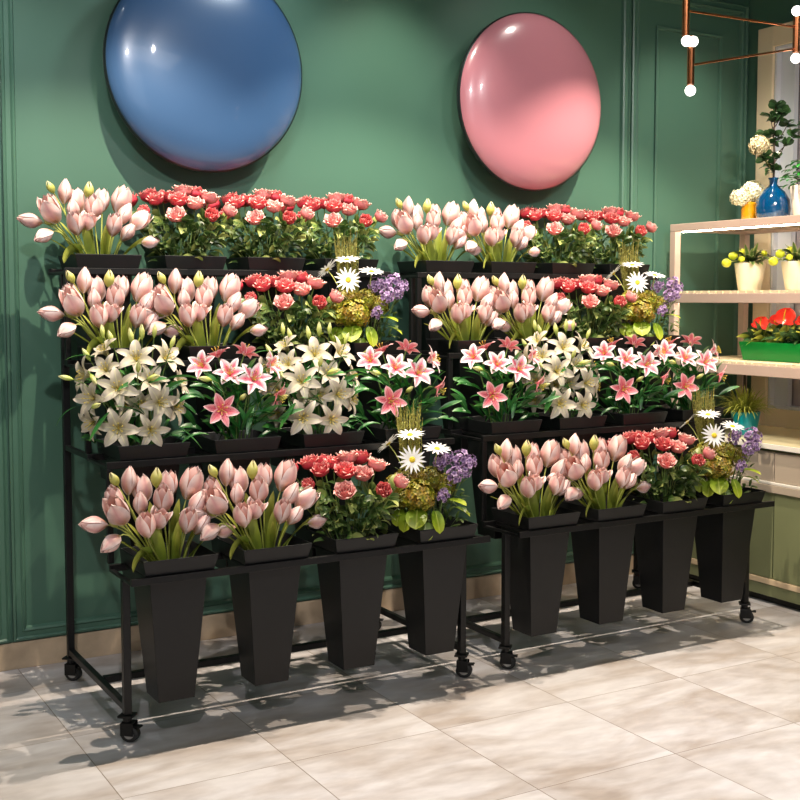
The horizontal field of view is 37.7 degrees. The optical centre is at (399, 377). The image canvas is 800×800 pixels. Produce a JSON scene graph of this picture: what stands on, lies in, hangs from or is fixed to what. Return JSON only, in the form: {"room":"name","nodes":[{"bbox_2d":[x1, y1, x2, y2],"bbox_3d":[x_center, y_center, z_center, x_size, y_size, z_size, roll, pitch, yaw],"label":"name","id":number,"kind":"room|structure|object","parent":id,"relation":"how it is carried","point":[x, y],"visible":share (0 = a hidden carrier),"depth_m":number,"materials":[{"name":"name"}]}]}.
{"room":"plant shop","nodes":[
{"label":"plant shop","id":0,"kind":"room"},
{"bbox_2d":[0,0,748,643],"bbox_3d":[-1.010,-0.455,4.468,6.550,3.000,0.100,-2,5,-30],"label":"wall","id":1,"kind":"structure","parent":0,"point":[376,120],"depth_m":4.85,"materials":[{"name":"green paint"}]},
{"bbox_2d":[0,185,10,643],"bbox_3d":[-2.182,-0.366,3.724,1.772,2.717,0.020,-2,5,-30],"label":"trim","id":2,"kind":"structure","parent":1,"relation":"attached to","point":[5,622],"depth_m":4.21,"materials":[{"name":"green paint"}]},
{"bbox_2d":[103,0,301,172],"bbox_3d":[-0.733,-1.164,4.400,0.781,0.781,0.209,-2,5,-30],"label":"disc","id":3,"kind":"object","parent":1,"relation":"attached to","point":[208,86],"visible":1,"depth_m":4.31,"materials":[{"name":"blue paint"}]},
{"bbox_2d":[0,0,631,641],"bbox_3d":[-0.159,-0.445,4.892,2.883,2.717,0.020,-2,5,-30],"label":"trim","id":4,"kind":"structure","parent":1,"relation":"attached to","point":[22,631],"depth_m":4.24,"materials":[{"name":"green paint"}]},
{"bbox_2d":[0,554,633,671],"bbox_3d":[-0.981,0.996,4.517,6.350,0.098,0.014,-2,5,-30],"label":"baseboard","id":5,"kind":"structure","parent":1,"relation":"attached to","point":[50,650],"depth_m":4.49,"materials":[{"name":"beige wood"}]},
{"bbox_2d":[457,12,600,190],"bbox_3d":[0.565,-1.208,5.150,0.769,0.769,0.209,-2,5,-30],"label":"disc","id":6,"kind":"object","parent":1,"relation":"attached to","point":[529,99],"visible":1,"depth_m":5.04,"materials":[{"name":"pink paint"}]},
{"bbox_2d":[651,25,722,406],"bbox_3d":[1.418,-0.524,5.806,0.435,2.355,0.012,-2,5,-30],"label":"trim","id":7,"kind":"structure","parent":1,"relation":"attached to","point":[658,27],"depth_m":5.83,"materials":[{"name":"green paint"}]},
{"bbox_2d":[629,0,748,553],"bbox_3d":[1.426,-0.508,5.808,0.760,2.717,0.020,-2,5,-30],"label":"trim","id":8,"kind":"structure","parent":1,"relation":"attached to","point":[742,10],"depth_m":5.83,"materials":[{"name":"green paint"}]},
{"bbox_2d":[0,574,799,799],"bbox_3d":[0.827,1.280,1.806,6.950,0.100,6.740,-2,5,-30],"label":"floor","id":9,"kind":"structure","parent":0,"point":[699,701],"depth_m":3.77,"materials":[{"name":"tile"}]},
{"bbox_2d":[48,268,490,741],"bbox_3d":[-0.481,0.341,4.157,1.300,1.454,0.940,-2,5,-30],"label":"rack","id":10,"kind":"object","parent":9,"relation":"on","point":[129,727],"visible":0.56,"depth_m":4.01,"materials":[{"name":"black metal"}]},
{"bbox_2d":[58,254,141,359],"bbox_3d":[-1.069,-0.210,4.186,0.235,0.455,0.235,-2,5,-30],"label":"bucket","id":11,"kind":"object","parent":10,"relation":"on","point":[74,260],"visible":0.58,"depth_m":4.10,"materials":[{"name":"black plastic"}]},
{"bbox_2d":[16,179,160,262],"bbox_3d":[-1.097,-0.532,4.131,0.515,0.346,0.210,-2,5,-30],"label":"bunch","id":12,"kind":"object","parent":11,"relation":"in","point":[78,221],"visible":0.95,"depth_m":4.10,"materials":[{"name":"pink plant"}]},
{"bbox_2d":[77,345,160,478],"bbox_3d":[-0.951,0.119,4.005,0.235,0.455,0.235,-2,5,-30],"label":"bucket","id":13,"kind":"object","parent":10,"relation":"on","point":[101,410],"visible":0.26,"depth_m":3.94,"materials":[{"name":"black plastic"}]},
{"bbox_2d":[37,267,181,354],"bbox_3d":[-0.976,-0.203,3.948,0.515,0.346,0.210,-3,5,-35],"label":"bunch","id":14,"kind":"object","parent":13,"relation":"in","point":[73,303],"visible":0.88,"depth_m":3.92,"materials":[{"name":"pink plant"}]},
{"bbox_2d":[98,435,189,578],"bbox_3d":[-0.833,0.429,3.822,0.235,0.455,0.235,-2,5,-30],"label":"bucket","id":15,"kind":"object","parent":10,"relation":"on","point":[169,449],"visible":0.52,"depth_m":3.74,"materials":[{"name":"black plastic"}]},
{"bbox_2d":[56,324,214,447],"bbox_3d":[-0.843,0.053,3.754,0.511,0.456,0.263,-1,4,-11],"label":"bunch","id":16,"kind":"object","parent":15,"relation":"in","point":[148,430],"visible":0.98,"depth_m":3.73,"materials":[{"name":"beige plant"}]},
{"bbox_2d":[120,541,217,702],"bbox_3d":[-0.716,0.762,3.641,0.235,0.455,0.235,-2,5,-30],"label":"bucket","id":17,"kind":"object","parent":10,"relation":"on","point":[170,615],"visible":0.87,"depth_m":3.58,"materials":[{"name":"black plastic"}]},
{"bbox_2d":[78,465,235,571],"bbox_3d":[-0.741,0.439,3.584,0.515,0.346,0.210,-3,5,-34],"label":"bunch","id":18,"kind":"object","parent":17,"relation":"in","point":[149,524],"visible":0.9,"depth_m":3.56,"materials":[{"name":"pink plant"}]},
{"bbox_2d":[144,255,226,380],"bbox_3d":[-0.794,-0.221,4.345,0.235,0.455,0.235,-2,5,-30],"label":"bucket","id":19,"kind":"object","parent":10,"relation":"on","point":[165,261],"visible":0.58,"depth_m":4.26,"materials":[{"name":"black plastic"}]},
{"bbox_2d":[132,184,236,261],"bbox_3d":[-0.815,-0.544,4.313,0.441,0.345,0.253,0,4,1],"label":"bunch","id":20,"kind":"object","parent":19,"relation":"in","point":[196,197],"visible":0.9,"depth_m":4.29,"materials":[{"name":"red plant"}]},
{"bbox_2d":[167,343,252,472],"bbox_3d":[-0.676,0.108,4.164,0.235,0.455,0.235,-2,5,-30],"label":"bucket","id":21,"kind":"object","parent":10,"relation":"on","point":[197,403],"visible":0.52,"depth_m":4.08,"materials":[{"name":"black plastic"}]},
{"bbox_2d":[129,268,267,350],"bbox_3d":[-0.704,-0.214,4.109,0.515,0.346,0.210,-2,4,-29],"label":"bunch","id":22,"kind":"object","parent":21,"relation":"in","point":[193,314],"visible":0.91,"depth_m":4.09,"materials":[{"name":"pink plant"}]},
{"bbox_2d":[48,268,390,277],"bbox_3d":[-0.649,-0.394,4.417,1.280,0.022,0.235,-2,5,-30],"label":"tray","id":23,"kind":"object","parent":10,"relation":"on","point":[116,271],"depth_m":4.23,"materials":[{"name":"black metal"}]},
{"bbox_2d":[190,429,280,567],"bbox_3d":[-0.558,0.419,3.981,0.235,0.455,0.235,-2,5,-30],"label":"bucket","id":24,"kind":"object","parent":10,"relation":"on","point":[211,443],"visible":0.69,"depth_m":3.90,"materials":[{"name":"black plastic"}]},
{"bbox_2d":[167,342,303,439],"bbox_3d":[-0.564,0.071,3.961,0.415,0.390,0.265,-2,4,-28],"label":"bunch","id":25,"kind":"object","parent":24,"relation":"in","point":[222,408],"visible":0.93,"depth_m":3.92,"materials":[{"name":"pink plant"}]},
{"bbox_2d":[66,353,420,369],"bbox_3d":[-0.531,-0.065,4.236,1.280,0.022,0.235,-2,5,-30],"label":"tray","id":26,"kind":"object","parent":10,"relation":"on","point":[69,363],"depth_m":4.05,"materials":[{"name":"black metal"}]},
{"bbox_2d":[216,531,311,685],"bbox_3d":[-0.440,0.751,3.800,0.235,0.455,0.235,-2,5,-30],"label":"bucket","id":27,"kind":"object","parent":10,"relation":"on","point":[264,602],"visible":0.89,"depth_m":3.74,"materials":[{"name":"black plastic"}]},
{"bbox_2d":[179,458,327,559],"bbox_3d":[-0.468,0.428,3.745,0.515,0.346,0.210,-2,5,-30],"label":"bunch","id":28,"kind":"object","parent":27,"relation":"in","point":[246,514],"visible":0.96,"depth_m":3.73,"materials":[{"name":"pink plant"}]},
{"bbox_2d":[225,257,305,367],"bbox_3d":[-0.518,-0.231,4.504,0.235,0.455,0.235,-2,5,-30],"label":"bucket","id":29,"kind":"object","parent":10,"relation":"on","point":[244,263],"visible":0.34,"depth_m":4.42,"materials":[{"name":"black plastic"}]},
{"bbox_2d":[203,188,314,263],"bbox_3d":[-0.541,-0.555,4.475,0.441,0.345,0.253,1,4,7],"label":"bunch","id":30,"kind":"object","parent":29,"relation":"in","point":[275,200],"visible":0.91,"depth_m":4.45,"materials":[{"name":"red plant"}]},
{"bbox_2d":[86,437,453,469],"bbox_3d":[-0.414,0.245,4.053,1.280,0.022,0.235,-2,5,-30],"label":"tray","id":31,"kind":"object","parent":10,"relation":"on","point":[374,444],"depth_m":3.88,"materials":[{"name":"black metal"}]},
{"bbox_2d":[249,342,332,466],"bbox_3d":[-0.401,0.098,4.323,0.235,0.455,0.235,-2,5,-30],"label":"bucket","id":32,"kind":"object","parent":10,"relation":"on","point":[275,461],"visible":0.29,"depth_m":4.25,"materials":[{"name":"black plastic"}]},
{"bbox_2d":[239,270,343,348],"bbox_3d":[-0.422,-0.226,4.291,0.441,0.345,0.253,0,4,2],"label":"bunch","id":33,"kind":"object","parent":32,"relation":"in","point":[288,281],"visible":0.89,"depth_m":4.27,"materials":[{"name":"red plant"}]},
{"bbox_2d":[109,535,490,586],"bbox_3d":[-0.296,0.577,3.872,1.280,0.022,0.235,-2,5,-30],"label":"tray","id":34,"kind":"object","parent":10,"relation":"on","point":[332,557],"depth_m":3.71,"materials":[{"name":"black metal"}]},
{"bbox_2d":[277,426,364,556],"bbox_3d":[-0.283,0.408,4.140,0.235,0.455,0.235,-2,5,-30],"label":"bucket","id":35,"kind":"object","parent":10,"relation":"on","point":[352,437],"visible":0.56,"depth_m":4.06,"materials":[{"name":"black plastic"}]},
{"bbox_2d":[245,321,382,436],"bbox_3d":[-0.292,0.031,4.072,0.511,0.456,0.263,-1,4,-12],"label":"bunch","id":36,"kind":"object","parent":35,"relation":"in","point":[309,419],"visible":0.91,"depth_m":4.05,"materials":[{"name":"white plant"}]},
{"bbox_2d":[302,258,378,364],"bbox_3d":[-0.243,-0.242,4.663,0.235,0.455,0.235,-2,5,-30],"label":"bucket","id":37,"kind":"object","parent":10,"relation":"on","point":[326,289],"visible":0.28,"depth_m":4.58,"materials":[{"name":"black plastic"}]},
{"bbox_2d":[281,192,387,264],"bbox_3d":[-0.265,-0.566,4.632,0.441,0.345,0.253,0,4,2],"label":"bunch","id":38,"kind":"object","parent":37,"relation":"in","point":[336,202],"visible":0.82,"depth_m":4.61,"materials":[{"name":"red plant"}]},
{"bbox_2d":[304,522,397,669],"bbox_3d":[-0.165,0.740,3.959,0.235,0.455,0.235,-2,5,-30],"label":"bucket","id":39,"kind":"object","parent":10,"relation":"on","point":[351,591],"visible":0.84,"depth_m":3.90,"materials":[{"name":"black plastic"}]},
{"bbox_2d":[293,449,409,541],"bbox_3d":[-0.187,0.416,3.927,0.441,0.345,0.253,0,4,1],"label":"bunch","id":40,"kind":"object","parent":39,"relation":"in","point":[343,463],"visible":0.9,"depth_m":3.90,"materials":[{"name":"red plant"}]},
{"bbox_2d":[326,340,404,451],"bbox_3d":[-0.125,0.087,4.482,0.235,0.455,0.235,-2,5,-30],"label":"bucket","id":41,"kind":"object","parent":10,"relation":"on","point":[364,397],"visible":0.38,"depth_m":4.40,"materials":[{"name":"black plastic"}]},
{"bbox_2d":[318,230,408,352],"bbox_3d":[-0.146,-0.311,4.412,0.348,0.498,0.227,0,4,5],"label":"bunch","id":42,"kind":"object","parent":41,"relation":"in","point":[352,312],"visible":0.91,"depth_m":4.39,"materials":[{"name":"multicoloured plant"}]},
{"bbox_2d":[355,420,441,546],"bbox_3d":[-0.008,0.397,4.299,0.235,0.455,0.235,-2,5,-30],"label":"bucket","id":43,"kind":"object","parent":10,"relation":"on","point":[431,431],"visible":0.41,"depth_m":4.22,"materials":[{"name":"black plastic"}]},
{"bbox_2d":[342,338,460,428],"bbox_3d":[-0.014,0.050,4.279,0.412,0.390,0.266,-2,5,-30],"label":"bunch","id":44,"kind":"object","parent":43,"relation":"in","point":[419,371],"visible":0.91,"depth_m":4.23,"materials":[{"name":"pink plant"}]},
{"bbox_2d":[386,513,477,655],"bbox_3d":[0.110,0.729,4.118,0.235,0.455,0.235,-2,5,-30],"label":"bucket","id":45,"kind":"object","parent":10,"relation":"on","point":[431,580],"visible":0.72,"depth_m":4.06,"materials":[{"name":"black plastic"}]},
{"bbox_2d":[378,400,476,539],"bbox_3d":[0.089,0.331,4.048,0.348,0.498,0.227,0,4,6],"label":"bunch","id":46,"kind":"object","parent":45,"relation":"in","point":[418,496],"visible":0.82,"depth_m":4.02,"materials":[{"name":"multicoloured plant"}]},
{"bbox_2d":[389,272,774,668],"bbox_3d":[0.735,0.293,4.859,1.300,1.454,0.940,-2,5,-30],"label":"rack","id":47,"kind":"object","parent":9,"relation":"on","point":[507,658],"visible":0.48,"depth_m":4.56,"materials":[{"name":"black metal"}]},
{"bbox_2d":[397,260,473,371],"bbox_3d":[0.147,-0.258,4.889,0.235,0.455,0.235,-2,5,-30],"label":"bucket","id":48,"kind":"object","parent":47,"relation":"on","point":[405,267],"visible":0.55,"depth_m":4.81,"materials":[{"name":"black plastic"}]},
{"bbox_2d":[379,196,481,267],"bbox_3d":[0.119,-0.580,4.834,0.515,0.346,0.210,-2,5,-30],"label":"bunch","id":49,"kind":"object","parent":48,"relation":"in","point":[410,216],"visible":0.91,"depth_m":4.80,"materials":[{"name":"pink plant"}]},
{"bbox_2d":[426,338,504,453],"bbox_3d":[0.265,0.071,4.707,0.235,0.455,0.235,-2,5,-30],"label":"bucket","id":50,"kind":"object","parent":47,"relation":"on","point":[438,345],"visible":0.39,"depth_m":4.63,"materials":[{"name":"black plastic"}]},
{"bbox_2d":[411,272,512,348],"bbox_3d":[0.240,-0.251,4.650,0.515,0.346,0.210,-3,5,-35],"label":"bunch","id":51,"kind":"object","parent":50,"relation":"in","point":[440,297],"visible":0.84,"depth_m":4.62,"materials":[{"name":"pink plant"}]},
{"bbox_2d":[457,414,541,538],"bbox_3d":[0.383,0.382,4.525,0.235,0.455,0.235,-2,5,-30],"label":"bucket","id":52,"kind":"object","parent":47,"relation":"on","point":[478,424],"visible":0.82,"depth_m":4.46,"materials":[{"name":"black plastic"}]},
{"bbox_2d":[438,337,560,422],"bbox_3d":[0.377,0.034,4.505,0.412,0.390,0.266,-2,4,-24],"label":"bunch","id":53,"kind":"object","parent":52,"relation":"in","point":[494,398],"visible":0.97,"depth_m":4.46,"materials":[{"name":"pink plant"}]},
{"bbox_2d":[469,261,536,338],"bbox_3d":[0.422,-0.268,5.048,0.235,0.455,0.235,-2,5,-30],"label":"bucket","id":54,"kind":"object","parent":47,"relation":"on","point":[490,267],"visible":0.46,"depth_m":4.96,"materials":[{"name":"black plastic"}]},
{"bbox_2d":[458,199,541,266],"bbox_3d":[0.397,-0.591,4.990,0.515,0.346,0.210,-3,5,-35],"label":"bunch","id":55,"kind":"object","parent":54,"relation":"in","point":[475,221],"visible":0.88,"depth_m":4.96,"materials":[{"name":"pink plant"}]},
{"bbox_2d":[389,272,658,279],"bbox_3d":[0.567,-0.442,5.120,1.280,0.022,0.235,-2,5,-30],"label":"shelf","id":56,"kind":"object","parent":47,"relation":"on","point":[418,275],"depth_m":4.91,"materials":[{"name":"black metal"}]},
{"bbox_2d":[491,337,567,443],"bbox_3d":[0.540,0.061,4.866,0.235,0.455,0.235,-2,5,-30],"label":"bucket","id":57,"kind":"object","parent":47,"relation":"on","point":[551,346],"visible":0.2,"depth_m":4.80,"materials":[{"name":"black plastic"}]},
{"bbox_2d":[475,273,576,340],"bbox_3d":[0.512,-0.262,4.812,0.515,0.346,0.210,-2,4,-29],"label":"bunch","id":58,"kind":"object","parent":57,"relation":"in","point":[506,293],"visible":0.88,"depth_m":4.79,"materials":[{"name":"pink plant"}]},
{"bbox_2d":[491,502,580,636],"bbox_3d":[0.500,0.714,4.343,0.235,0.455,0.235,-2,5,-30],"label":"bucket","id":59,"kind":"object","parent":47,"relation":"on","point":[537,563],"visible":0.86,"depth_m":4.28,"materials":[{"name":"black plastic"}]},
{"bbox_2d":[478,438,584,524],"bbox_3d":[0.475,0.391,4.287,0.515,0.346,0.210,-3,5,-34],"label":"bunch","id":60,"kind":"object","parent":59,"relation":"in","point":[508,468],"visible":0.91,"depth_m":4.26,"materials":[{"name":"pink plant"}]},
{"bbox_2d":[418,346,694,358],"bbox_3d":[0.685,-0.113,4.938,1.280,0.022,0.235,-2,5,-30],"label":"shelf","id":61,"kind":"object","parent":47,"relation":"on","point":[424,353],"depth_m":4.71,"materials":[{"name":"black metal"}]},
{"bbox_2d":[530,263,594,361],"bbox_3d":[0.698,-0.279,5.207,0.235,0.455,0.235,-2,5,-30],"label":"bucket","id":62,"kind":"object","parent":47,"relation":"on","point":[542,268],"visible":0.34,"depth_m":5.12,"materials":[{"name":"black plastic"}]},
{"bbox_2d":[520,203,603,266],"bbox_3d":[0.675,-0.603,5.177,0.441,0.345,0.253,1,4,7],"label":"bunch","id":63,"kind":"object","parent":62,"relation":"in","point":[556,212],"visible":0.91,"depth_m":5.14,"materials":[{"name":"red plant"}]},
{"bbox_2d":[524,410,606,506],"bbox_3d":[0.658,0.371,4.684,0.235,0.455,0.235,-2,5,-30],"label":"bucket","id":64,"kind":"object","parent":47,"relation":"on","point":[596,420],"visible":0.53,"depth_m":4.61,"materials":[{"name":"black plastic"}]},
{"bbox_2d":[504,319,618,418],"bbox_3d":[0.651,-0.006,4.615,0.511,0.456,0.263,-1,4,-16],"label":"bunch","id":65,"kind":"object","parent":64,"relation":"in","point":[561,386],"visible":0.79,"depth_m":4.59,"materials":[{"name":"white plant"}]},
{"bbox_2d":[552,336,628,408],"bbox_3d":[0.815,0.050,5.025,0.235,0.455,0.235,-2,5,-30],"label":"bucket","id":66,"kind":"object","parent":47,"relation":"on","point":[592,341],"visible":0.23,"depth_m":4.95,"materials":[{"name":"black plastic"}]},
{"bbox_2d":[535,273,638,340],"bbox_3d":[0.793,-0.274,4.994,0.441,0.345,0.253,0,4,2],"label":"bunch","id":67,"kind":"object","parent":66,"relation":"in","point":[589,284],"visible":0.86,"depth_m":4.96,"materials":[{"name":"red plant"}]},
{"bbox_2d":[449,418,732,441],"bbox_3d":[0.802,0.197,4.756,1.280,0.022,0.235,-2,5,-30],"label":"shelf","id":68,"kind":"object","parent":47,"relation":"on","point":[544,432],"depth_m":4.56,"materials":[{"name":"black metal"}]},
{"bbox_2d":[559,495,646,624],"bbox_3d":[0.776,0.703,4.503,0.235,0.455,0.235,-2,5,-30],"label":"bucket","id":69,"kind":"object","parent":47,"relation":"on","point":[602,556],"visible":0.81,"depth_m":4.44,"materials":[{"name":"black plastic"}]},
{"bbox_2d":[546,433,650,515],"bbox_3d":[0.748,0.381,4.447,0.515,0.346,0.210,-2,5,-30],"label":"bunch","id":70,"kind":"object","parent":69,"relation":"in","point":[577,460],"visible":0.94,"depth_m":4.43,"materials":[{"name":"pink plant"}]},
{"bbox_2d":[588,264,649,334],"bbox_3d":[0.973,-0.290,5.366,0.235,0.455,0.235,-2,5,-30],"label":"bucket","id":71,"kind":"object","parent":47,"relation":"on","point":[605,269],"visible":0.25,"depth_m":5.27,"materials":[{"name":"black plastic"}]},
{"bbox_2d":[561,206,657,267],"bbox_3d":[0.951,-0.614,5.334,0.441,0.345,0.253,0,4,2],"label":"bunch","id":72,"kind":"object","parent":71,"relation":"in","point":[611,215],"visible":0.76,"depth_m":5.30,"materials":[{"name":"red plant"}]},
{"bbox_2d":[483,501,774,537],"bbox_3d":[0.920,0.529,4.574,1.280,0.022,0.235,-2,5,-30],"label":"shelf","id":73,"kind":"object","parent":47,"relation":"on","point":[715,509],"depth_m":4.39,"materials":[{"name":"black metal"}]},
{"bbox_2d":[591,407,667,498],"bbox_3d":[0.933,0.360,4.843,0.235,0.455,0.235,-2,5,-30],"label":"bucket","id":74,"kind":"object","parent":47,"relation":"on","point":[652,416],"visible":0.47,"depth_m":4.76,"materials":[{"name":"black plastic"}]},
{"bbox_2d":[569,334,684,413],"bbox_3d":[0.927,0.013,4.823,0.412,0.390,0.266,-2,4,-25],"label":"bunch","id":75,"kind":"object","parent":74,"relation":"in","point":[624,388],"visible":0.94,"depth_m":4.77,"materials":[{"name":"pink plant"}]},
{"bbox_2d":[619,335,684,407],"bbox_3d":[1.091,0.039,5.184,0.235,0.455,0.235,-2,5,-30],"label":"bucket","id":76,"kind":"object","parent":47,"relation":"on","point":[649,340],"visible":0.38,"depth_m":5.11,"materials":[{"name":"black plastic"}]},
{"bbox_2d":[606,239,682,345],"bbox_3d":[1.070,-0.359,5.114,0.348,0.498,0.227,0,4,5],"label":"bunch","id":77,"kind":"object","parent":76,"relation":"in","point":[646,304],"visible":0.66,"depth_m":5.09,"materials":[{"name":"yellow plant"}]},
{"bbox_2d":[623,491,707,612],"bbox_3d":[1.051,0.692,4.661,0.235,0.455,0.235,-2,5,-30],"label":"bucket","id":78,"kind":"object","parent":47,"relation":"on","point":[664,548],"visible":0.75,"depth_m":4.60,"materials":[{"name":"black plastic"}]},
{"bbox_2d":[606,427,716,503],"bbox_3d":[1.029,0.368,4.629,0.441,0.345,0.253,0,4,1],"label":"bunch","id":79,"kind":"object","parent":78,"relation":"in","point":[686,475],"visible":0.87,"depth_m":4.60,"materials":[{"name":"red plant"}]},
{"bbox_2d":[644,404,723,487],"bbox_3d":[1.208,0.349,5.002,0.235,0.455,0.235,-2,5,-30],"label":"bucket","id":80,"kind":"object","parent":47,"relation":"on","point":[673,414],"visible":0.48,"depth_m":4.91,"materials":[{"name":"black plastic"}]},
{"bbox_2d":[630,333,739,409],"bbox_3d":[1.202,0.002,4.981,0.412,0.390,0.266,-2,5,-30],"label":"bunch","id":81,"kind":"object","parent":80,"relation":"in","point":[688,359],"visible":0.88,"depth_m":4.94,"materials":[{"name":"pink plant"}]},
{"bbox_2d":[684,486,765,602],"bbox_3d":[1.326,0.681,4.820,0.235,0.455,0.235,-2,5,-30],"label":"bucket","id":82,"kind":"object","parent":47,"relation":"on","point":[722,540],"visible":0.66,"depth_m":4.76,"materials":[{"name":"black plastic"}]},
{"bbox_2d":[681,385,762,502],"bbox_3d":[1.305,0.283,4.750,0.348,0.498,0.227,0,4,6],"label":"bunch","id":83,"kind":"object","parent":82,"relation":"in","point":[717,483],"visible":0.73,"depth_m":4.73,"materials":[{"name":"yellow plant"}]},
{"bbox_2d":[657,442,799,609],"bbox_3d":[2.017,0.663,5.048,0.576,0.690,2.018,-2,5,-30],"label":"base cabinet","id":84,"kind":"object","parent":9,"relation":"on","point":[774,562],"visible":0.3,"depth_m":5.14,"materials":[{"name":"green wood"}]},
{"bbox_2d":[714,424,799,452],"bbox_3d":[2.014,0.308,5.022,0.582,0.022,2.018,-2,5,-30],"label":"countertop","id":85,"kind":"structure","parent":84,"relation":"on","point":[774,438],"depth_m":5.34,"materials":[{"name":"beige wood"}]},
{"bbox_2d":[669,215,799,403],"bbox_3d":[1.958,-0.201,5.038,0.500,0.990,1.762,-2,5,-30],"label":"display shelf","id":86,"kind":"object","parent":85,"relation":"on","point":[735,364],"visible":0.69,"depth_m":5.39,"materials":[{"name":"beige wood"}]},
{"bbox_2d":[741,202,755,218],"bbox_3d":[1.609,-0.766,5.404,0.072,0.086,0.072,-2,5,-30],"label":"vase","id":87,"kind":"object","parent":86,"relation":"on","point":[748,211],"visible":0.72,"depth_m":5.37,"materials":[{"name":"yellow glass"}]},
{"bbox_2d":[729,180,764,206],"bbox_3d":[1.601,-0.835,5.410,0.161,0.158,0.114,0,4,0],"label":"hydrangea","id":88,"kind":"object","parent":87,"relation":"in","point":[748,192],"visible":0.96,"depth_m":5.37,"materials":[{"name":"white plant"}]},
{"bbox_2d":[734,263,765,290],"bbox_3d":[1.627,-0.470,5.452,0.144,0.128,0.144,-2,5,-30],"label":"flower pot","id":89,"kind":"object","parent":86,"relation":"on","point":[749,276],"visible":0.91,"depth_m":5.40,"materials":[{"name":"beige ceramic"}]},
{"bbox_2d":[722,243,772,266],"bbox_3d":[1.625,-0.570,5.438,0.219,0.113,0.174,3,5,37],"label":"plant","id":90,"kind":"object","parent":89,"relation":"on","point":[745,255],"visible":0.98,"depth_m":5.41,"materials":[{"name":"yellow plant"}]},
{"bbox_2d":[739,341,799,362],"bbox_3d":[1.736,-0.118,5.308,0.139,0.085,0.409,-2,5,-30],"label":"planter box","id":91,"kind":"object","parent":86,"relation":"on","point":[758,351],"visible":0.8,"depth_m":5.29,"materials":[{"name":"green plastic"}]},
{"bbox_2d":[737,308,799,345],"bbox_3d":[1.715,-0.223,5.287,0.203,0.187,0.436,-2,5,-30],"label":"anthurium","id":92,"kind":"object","parent":91,"relation":"on","point":[759,332],"visible":0.97,"depth_m":5.31,"materials":[{"name":"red plant"}]},
{"bbox_2d":[755,177,790,217],"bbox_3d":[1.692,-0.812,5.316,0.156,0.190,0.156,-2,5,-30],"label":"vase","id":93,"kind":"object","parent":86,"relation":"on","point":[773,201],"visible":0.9,"depth_m":5.26,"materials":[{"name":"blue glass"}]},
{"bbox_2d":[748,99,799,176],"bbox_3d":[1.690,-0.994,5.293,0.232,0.527,0.131,1,4,14],"label":"branch","id":94,"kind":"object","parent":93,"relation":"in","point":[780,108],"visible":1,"depth_m":5.28,"materials":[{"name":"green plant"}]},
{"bbox_2d":[781,261,799,289],"bbox_3d":[1.768,-0.454,5.211,0.144,0.128,0.144,-2,5,-30],"label":"flower pot","id":95,"kind":"object","parent":86,"relation":"on","point":[790,270],"visible":0.94,"depth_m":5.17,"materials":[{"name":"beige ceramic"}]},
{"bbox_2d":[768,242,799,265],"bbox_3d":[1.765,-0.553,5.196,0.219,0.113,0.174,3,5,37],"label":"plant","id":96,"kind":"object","parent":95,"relation":"on","point":[793,253],"visible":0.97,"depth_m":5.18,"materials":[{"name":"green plant"}]},
{"bbox_2d":[790,184,799,214],"bbox_3d":[1.813,-0.782,5.209,0.156,0.145,0.156,-2,5,-30],"label":"flower pot","id":97,"kind":"object","parent":86,"relation":"on","point":[794,189],"visible":0.85,"depth_m":5.18,"materials":[{"name":"beige ceramic"}]},
{"bbox_2d":[778,121,799,189],"bbox_3d":[1.816,-0.997,5.199,0.248,0.316,0.290,-2,5,-30],"label":"fern","id":98,"kind":"object","parent":97,"relation":"on","point":[798,161],"visible":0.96,"depth_m":5.22,"materials":[{"name":"green plant"}]},
{"bbox_2d":[730,410,760,434],"bbox_3d":[1.622,0.209,5.508,0.136,0.108,0.136,-2,5,-30],"label":"flower pot","id":99,"kind":"object","parent":85,"relation":"on","point":[748,420],"visible":0.72,"depth_m":5.45,"materials":[{"name":"teal ceramic"}]},
{"bbox_2d":[716,375,778,418],"bbox_3d":[1.624,0.089,5.495,0.324,0.226,0.326,4,5,43],"label":"grass plant","id":100,"kind":"object","parent":99,"relation":"in","point":[744,404],"visible":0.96,"depth_m":5.46,"materials":[{"name":"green plant"}]},
{"bbox_2d":[746,0,799,410],"bbox_3d":[3.445,-0.369,3.213,0.100,3.000,6.540,-2,5,-30],"label":"wall","id":101,"kind":"structure","parent":0,"point":[775,11],"depth_m":5.91,"materials":[{"name":"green paint"}]},
{"bbox_2d":[751,21,799,428],"bbox_3d":[2.279,-0.698,5.188,0.120,1.986,1.757,-2,5,-30],"label":"window","id":102,"kind":"structure","parent":101,"relation":"in","point":[778,69],"depth_m":5.82,"materials":[{"name":"beige"}]},
{"bbox_2d":[792,62,799,405],"bbox_3d":[2.318,-0.699,5.212,0.012,1.761,1.535,-2,5,-30],"label":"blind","id":103,"kind":"object","parent":102,"relation":"attached to","point":[796,306],"depth_m":5.81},
{"bbox_3d":[0.827,-1.813,1.596,6.950,0.100,6.740,-2,5,-30],"label":"ceiling","id":104,"kind":"structure","parent":0,"visible":0},
{"bbox_2d":[681,0,799,95],"bbox_3d":[1.021,-1.363,3.511,0.550,1.056,0.120,-2,5,-30],"label":"pendant lamp","id":105,"kind":"object","parent":104,"relation":"hanging from","point":[690,42],"visible":1,"depth_m":3.45,"materials":[{"name":"orange metal"}]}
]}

